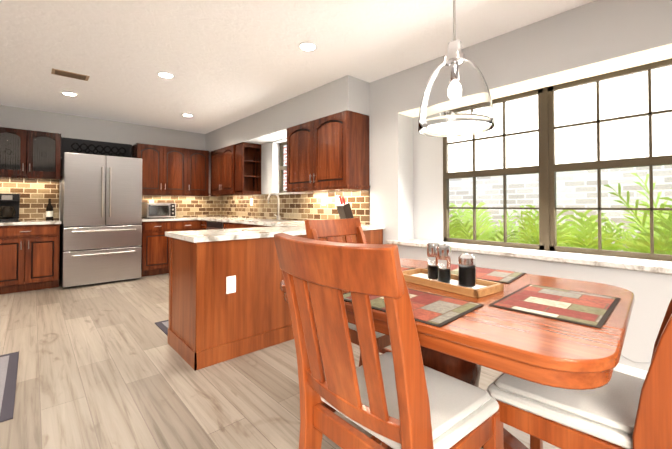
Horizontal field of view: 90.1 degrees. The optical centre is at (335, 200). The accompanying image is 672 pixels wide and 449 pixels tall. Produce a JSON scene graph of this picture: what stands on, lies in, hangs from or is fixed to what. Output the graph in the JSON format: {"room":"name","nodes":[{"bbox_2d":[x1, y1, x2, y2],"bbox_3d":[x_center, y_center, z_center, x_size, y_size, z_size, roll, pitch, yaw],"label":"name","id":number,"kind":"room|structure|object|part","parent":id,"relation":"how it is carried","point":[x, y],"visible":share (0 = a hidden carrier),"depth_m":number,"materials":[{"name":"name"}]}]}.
{"room":"kitchen and dining room","nodes":[
{"label":"kitchen and dining room","id":0,"kind":"room"},
{"bbox_2d":[0,105,210,279],"bbox_3d":[-4.443,-0.057,4.681,6.390,2.440,0.200,1,-1,-42],"label":"wall","id":1,"kind":"structure","parent":0,"point":[77,127],"depth_m":5.21,"materials":[{"name":"grey paint"}]},
{"bbox_2d":[0,127,35,178],"bbox_3d":[-4.319,-0.631,4.430,0.467,0.600,0.347,1,-1,-42],"label":"upper cabinet","id":2,"kind":"object","parent":1,"relation":"attached to","point":[29,155],"depth_m":4.37,"materials":[{"name":"brown wood"}]},
{"bbox_2d":[0,179,58,220],"bbox_3d":[-4.669,-0.013,4.334,1.690,0.580,0.010,1,-1,-42],"label":"backsplash","id":3,"kind":"structure","parent":1,"relation":"attached to","point":[35,195],"depth_m":4.71,"materials":[{"name":"tile"}]},
{"bbox_2d":[32,131,61,178],"bbox_3d":[-4.082,-0.628,4.645,0.408,0.600,0.347,1,-1,-42],"label":"upper cabinet","id":4,"kind":"object","parent":1,"relation":"attached to","point":[48,145],"depth_m":4.57,"materials":[{"name":"brown wood"}]},
{"bbox_2d":[61,137,131,157],"bbox_3d":[-3.638,-0.775,5.150,0.917,0.290,0.199,1,-1,-42],"label":"wine rack","id":5,"kind":"object","parent":1,"relation":"attached to","point":[72,145],"visible":0.75,"depth_m":5.16,"materials":[{"name":"grey"}]},
{"bbox_2d":[132,143,209,195],"bbox_3d":[-2.814,-0.488,5.772,1.164,0.816,0.371,1,-1,-42],"label":"upper cabinet","id":6,"kind":"object","parent":1,"relation":"attached to","point":[171,171],"visible":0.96,"depth_m":5.63,"materials":[{"name":"brown wood"}]},
{"bbox_2d":[142,195,219,217],"bbox_3d":[-2.802,0.109,6.017,1.500,0.389,0.016,1,-1,-42],"label":"backsplash","id":7,"kind":"structure","parent":1,"relation":"attached to","point":[186,206],"depth_m":6.15,"materials":[{"name":"tile"}]},
{"bbox_2d":[0,0,594,133],"bbox_3d":[-1.137,-1.385,1.044,6.390,0.100,10.060,1,-1,-42],"label":"ceiling","id":8,"kind":"structure","parent":0,"point":[225,62],"depth_m":2.87,"materials":[{"name":"white paint"}]},
{"bbox_2d":[60,91,77,95],"bbox_3d":[-3.222,-1.285,4.057,0.170,0.004,0.170,1,-1,-42],"label":"recessed light","id":9,"kind":"object","parent":8,"relation":"in","point":[68,93],"visible":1,"depth_m":4.04,"materials":[{"name":"white plastic"}]},
{"bbox_2d":[51,68,89,80],"bbox_3d":[-2.739,-1.292,3.464,0.300,0.008,0.170,1,-1,-42],"label":"ceiling vent","id":10,"kind":"object","parent":8,"relation":"in","point":[70,74],"visible":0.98,"depth_m":3.44,"materials":[{"name":"brown metal"}]},
{"bbox_2d":[157,72,174,78],"bbox_3d":[-1.763,-1.294,3.478,0.170,0.004,0.170,1,-1,-42],"label":"recessed light","id":11,"kind":"object","parent":8,"relation":"in","point":[165,75],"visible":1,"depth_m":3.48,"materials":[{"name":"white plastic"}]},
{"bbox_2d":[181,114,193,116],"bbox_3d":[-2.219,-1.270,5.020,0.170,0.004,0.170,1,-1,-42],"label":"recessed light","id":12,"kind":"object","parent":8,"relation":"in","point":[187,115],"visible":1,"depth_m":5.02,"materials":[{"name":"white plastic"}]},
{"bbox_2d":[205,75,369,153],"bbox_3d":[-1.052,-1.090,5.017,0.330,0.364,3.874,1,-1,-42],"label":"soffit","id":13,"kind":"structure","parent":8,"relation":"attached to","point":[348,92],"depth_m":4.18,"materials":[{"name":"grey paint"}]},
{"bbox_2d":[298,42,317,51],"bbox_3d":[-0.239,-1.304,2.854,0.170,0.004,0.170,1,-1,-42],"label":"recessed light","id":14,"kind":"object","parent":8,"relation":"in","point":[307,46],"visible":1,"depth_m":2.84,"materials":[{"name":"white plastic"}]},
{"bbox_2d":[418,0,493,136],"bbox_3d":[0.541,-0.823,1.535,0.326,1.006,0.326,1,-1,-42],"label":"pendant light","id":15,"kind":"object","parent":8,"relation":"hanging from","point":[456,101],"visible":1,"depth_m":1.42,"materials":[{"name":"silver metal"}]},
{"bbox_2d":[0,273,626,448],"bbox_3d":[-1.137,1.155,1.004,6.390,0.100,10.060,1,-1,-42],"label":"floor","id":16,"kind":"structure","parent":0,"point":[104,366],"depth_m":2.06,"materials":[{"name":"brown wood"}]},
{"bbox_2d":[0,351,18,422],"bbox_3d":[-2.313,1.113,1.822,0.840,0.010,1.050,1,-1,-42],"label":"rug","id":17,"kind":"object","parent":16,"relation":"on","point":[8,369],"visible":1,"depth_m":2.04,"materials":[{"name":"grey fabric"}]},
{"bbox_2d":[0,224,59,293],"bbox_3d":[-4.119,0.736,4.404,0.734,0.845,0.619,1,-1,-42],"label":"base cabinet","id":18,"kind":"object","parent":16,"relation":"on","point":[30,255],"depth_m":4.23,"materials":[{"name":"brown wood"}]},
{"bbox_2d":[0,220,59,227],"bbox_3d":[-4.463,0.291,4.092,1.696,0.035,0.632,1,-1,-42],"label":"countertop","id":19,"kind":"structure","parent":18,"relation":"on","point":[31,221],"depth_m":4.31,"materials":[{"name":"white stone"}]},
{"bbox_2d":[0,194,19,221],"bbox_3d":[-4.288,0.097,4.380,0.230,0.360,0.270,1,-1,-42],"label":"coffee maker","id":20,"kind":"object","parent":19,"relation":"on","point":[9,207],"visible":1,"depth_m":4.32,"materials":[{"name":"black plastic"}]},
{"bbox_2d":[46,199,52,219],"bbox_3d":[-4.020,0.130,4.710,0.077,0.306,0.077,1,-1,-42],"label":"bottle","id":21,"kind":"object","parent":19,"relation":"on","point":[49,211],"visible":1,"depth_m":4.69,"materials":[{"name":"black glass"}]},
{"bbox_2d":[59,152,141,287],"bbox_3d":[-3.418,0.275,4.892,0.896,1.782,0.814,1,-1,-42],"label":"fridge","id":22,"kind":"object","parent":16,"relation":"on","point":[101,219],"visible":1,"depth_m":4.60,"materials":[{"name":"silver metal"}]},
{"bbox_2d":[155,320,168,335],"bbox_3d":[-1.066,1.136,3.320,1.200,0.010,0.500,1,-1,-42],"label":"area rug","id":23,"kind":"object","parent":16,"relation":"on","point":[163,326],"visible":0.08,"depth_m":3.03,"materials":[{"name":"grey"}]},
{"bbox_2d":[141,217,196,276],"bbox_3d":[-2.819,0.737,5.567,0.855,0.880,0.639,1,-1,-42],"label":"base","id":24,"kind":"object","parent":16,"relation":"on","point":[151,228],"depth_m":5.19,"materials":[{"name":"brown wood"}]},
{"bbox_2d":[142,203,175,218],"bbox_3d":[-2.932,0.171,5.571,0.430,0.250,0.382,1,-1,-42],"label":"toaster oven","id":25,"kind":"object","parent":24,"relation":"on","point":[154,210],"visible":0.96,"depth_m":5.44,"materials":[{"name":"silver metal"}]},
{"bbox_2d":[161,224,325,370],"bbox_3d":[-0.673,0.694,2.870,1.290,0.880,0.659,1,-1,-42],"label":"kitchen peninsula","id":26,"kind":"object","parent":16,"relation":"on","point":[227,301],"depth_m":2.45,"materials":[{"name":"brown wood"}]},
{"bbox_2d":[197,192,384,243],"bbox_3d":[-1.101,0.530,4.798,0.657,1.270,4.089,1,-1,-42],"label":"base","id":27,"kind":"object","parent":16,"relation":"on","point":[373,234],"depth_m":4.62,"materials":[{"name":"white stone"}]},
{"bbox_2d":[336,195,353,218],"bbox_3d":[0.133,0.107,3.639,0.255,0.317,0.140,1,-1,-42],"label":"knife block","id":28,"kind":"object","parent":27,"relation":"on","point":[344,209],"visible":0.81,"depth_m":3.56,"materials":[{"name":"brown wood"}]},
{"bbox_2d":[305,218,391,433],"bbox_3d":[0.155,0.618,1.946,0.456,1.010,0.571,1,-1,-43],"label":"chair","id":29,"kind":"object","parent":16,"relation":"on","point":[333,230],"visible":0.23,"depth_m":2.09,"materials":[{"name":"brown wood"}]},
{"bbox_3d":[0.217,0.637,1.879,0.450,0.052,0.390,1,-1,-43],"label":"seat","id":30,"kind":"part","parent":29,"relation":"part of","materials":[{"name":"wood"}]},
{"bbox_2d":[274,232,499,448],"bbox_3d":[0.151,0.604,1.018,0.571,1.010,0.456,1,-1,-42],"label":"chair","id":31,"kind":"object","parent":16,"relation":"on","point":[400,396],"visible":1,"depth_m":0.87,"materials":[{"name":"brown wood"}]},
{"bbox_3d":[0.219,0.625,1.079,0.390,0.052,0.450,1,-1,-42],"label":"seat","id":32,"kind":"part","parent":31,"relation":"part of","materials":[{"name":"fabric"}]},
{"bbox_2d":[280,242,634,448],"bbox_3d":[0.467,0.650,1.442,1.200,0.923,1.000,-1,-1,44],"label":"dining table","id":33,"kind":"object","parent":16,"relation":"on","point":[470,318],"visible":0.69,"depth_m":1.04,"materials":[{"name":"brown wood"}]},
{"bbox_2d":[402,268,503,297],"bbox_3d":[0.467,0.347,1.447,0.190,0.028,0.420,1,-1,-36],"label":"tray","id":34,"kind":"object","parent":33,"relation":"on","point":[454,284],"depth_m":1.36,"materials":[{"name":"brown wood"}]},
{"bbox_2d":[487,299,671,448],"bbox_3d":[0.853,0.604,1.058,0.456,1.010,0.571,1,-1,-43],"label":"chair","id":35,"kind":"object","parent":16,"relation":"on","point":[619,410],"visible":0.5,"depth_m":0.96,"materials":[{"name":"brown wood"}]},
{"bbox_3d":[0.791,0.626,1.124,0.450,0.052,0.390,1,-1,-43],"label":"seat","id":36,"kind":"part","parent":35,"relation":"part of","materials":[{"name":"fabric"}]},
{"bbox_2d":[261,0,671,370],"bbox_3d":[1.144,-0.082,3.086,0.360,2.440,10.060,1,-1,-42],"label":"wall","id":37,"kind":"structure","parent":0,"point":[406,176],"depth_m":2.61,"materials":[{"name":"grey paint"}]},
{"bbox_2d":[210,142,260,195],"bbox_3d":[-1.749,-0.487,5.742,0.374,0.814,1.219,1,-1,-42],"label":"upper cabinet","id":38,"kind":"object","parent":37,"relation":"attached to","point":[235,169],"visible":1,"depth_m":5.52,"materials":[{"name":"brown wood"}]},
{"bbox_2d":[279,142,290,192],"bbox_3d":[-0.544,-0.500,4.903,0.058,0.786,0.970,1,-1,-42],"label":"kitchen window","id":39,"kind":"structure","parent":37,"relation":"in","point":[282,167],"depth_m":5.23,"materials":[{"name":"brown metal"}]},
{"bbox_2d":[272,192,308,194],"bbox_3d":[-0.582,-0.096,4.862,0.220,0.024,1.050,1,-1,-42],"label":"sill","id":40,"kind":"structure","parent":37,"relation":"attached to","point":[290,193],"depth_m":4.75,"materials":[{"name":"stone"}]},
{"bbox_2d":[220,190,369,224],"bbox_3d":[-0.935,0.094,5.104,0.016,0.389,3.874,1,-1,-42],"label":"backsplash","id":41,"kind":"structure","parent":37,"relation":"attached to","point":[315,205],"depth_m":4.64,"materials":[{"name":"tile"}]},
{"bbox_2d":[286,110,369,192],"bbox_3d":[-0.140,-0.515,3.962,0.374,0.814,1.123,1,-1,-42],"label":"upper cabinet","id":42,"kind":"object","parent":37,"relation":"attached to","point":[329,153],"visible":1,"depth_m":3.66,"materials":[{"name":"brown wood"}]},
{"bbox_2d":[443,87,549,250],"bbox_3d":[1.384,-0.244,2.992,0.073,1.288,0.915,1,-1,-42],"label":"dining room window","id":43,"kind":"structure","parent":37,"relation":"in","point":[510,142],"depth_m":2.89,"materials":[{"name":"glass"}]},
{"bbox_2d":[386,239,671,273],"bbox_3d":[1.490,0.414,2.595,0.305,0.039,2.580,1,-1,-42],"label":"sill","id":44,"kind":"structure","parent":37,"relation":"attached to","point":[655,266],"depth_m":2.37,"materials":[{"name":"stone"}]},
{"bbox_2d":[399,43,671,117],"bbox_3d":[1.551,-0.896,2.651,0.358,0.006,2.350,1,-1,-42],"label":"trim","id":45,"kind":"structure","parent":37,"relation":"attached to","point":[648,56],"depth_m":2.36,"materials":[{"name":"white paint"}]},
{"bbox_2d":[548,58,671,260],"bbox_3d":[1.986,-0.254,2.316,0.058,1.288,0.895,1,-1,-42],"label":"dining room window","id":46,"kind":"structure","parent":37,"relation":"in","point":[619,119],"depth_m":2.37,"materials":[{"name":"glass"}]},
{"bbox_2d":[613,363,647,378],"bbox_3d":[2.437,1.061,1.359,0.014,0.100,5.730,1,-1,-42],"label":"baseboard","id":47,"kind":"structure","parent":37,"relation":"attached to","point":[633,371],"depth_m":2.04,"materials":[{"name":"white plastic"}]},
{"label":"outside","id":48,"kind":"structure","parent":0,"visible":0},
{"bbox_2d":[449,165,671,250],"bbox_3d":[1.708,-0.928,6.845,0.200,4.750,16.860,1,-1,-42],"label":"brick wall","id":49,"kind":"structure","parent":48,"point":[570,189],"depth_m":4.82,"materials":[{"name":"brick"}]},
{"bbox_3d":[0.316,1.388,6.224,2.649,0.100,15.860,1,-1,-42],"label":"ground","id":50,"kind":"structure","parent":48,"visible":0},
{"bbox_2d":[283,145,286,190],"bbox_3d":[-1.214,-0.508,8.133,0.400,3.749,0.900,1,-1,-42],"label":"brick pier","id":51,"kind":"structure","parent":50,"relation":"on","point":[285,173],"depth_m":7.80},
{"bbox_2d":[449,205,478,237],"bbox_3d":[1.528,0.693,4.773,1.255,1.249,1.102,1,-1,-42],"label":"palm","id":52,"kind":"object","parent":50,"relation":"on","point":[457,228],"depth_m":4.50,"materials":[{"name":"green plant"}]},
{"bbox_2d":[449,202,538,242],"bbox_3d":[1.936,0.665,4.345,1.258,1.290,1.148,1,-1,-42],"label":"palm","id":53,"kind":"object","parent":50,"relation":"on","point":[486,230],"depth_m":4.48,"materials":[{"name":"green plant"}]},
{"bbox_2d":[507,204,602,246],"bbox_3d":[2.538,0.678,4.016,1.102,1.254,1.084,1,-1,-42],"label":"palm","id":54,"kind":"object","parent":50,"relation":"on","point":[531,225],"depth_m":3.78,"materials":[{"name":"green plant"}]},
{"bbox_2d":[519,210,629,250],"bbox_3d":[2.729,0.695,3.813,1.255,1.214,1.030,1,-1,-42],"label":"palm","id":55,"kind":"object","parent":50,"relation":"on","point":[593,243],"depth_m":3.52,"materials":[{"name":"green plant"}]},
{"bbox_2d":[558,210,671,254],"bbox_3d":[2.946,0.616,3.183,1.633,1.351,1.667,1,-1,-42],"label":"palm","id":56,"kind":"object","parent":50,"relation":"on","point":[668,226],"depth_m":2.89,"materials":[{"name":"green plant"}]},
{"bbox_2d":[583,173,671,253],"bbox_3d":[3.320,0.509,3.033,1.654,1.560,1.856,1,-1,-42],"label":"palm","id":57,"kind":"object","parent":50,"relation":"on","point":[638,218],"depth_m":3.27,"materials":[{"name":"green plant"}]},
{"bbox_2d":[641,197,671,240],"bbox_3d":[3.598,0.542,2.997,1.681,1.494,1.273,1,-1,-42],"label":"palm","id":58,"kind":"object","parent":50,"relation":"on","point":[669,213],"depth_m":2.97,"materials":[{"name":"green plant"}]}
]}

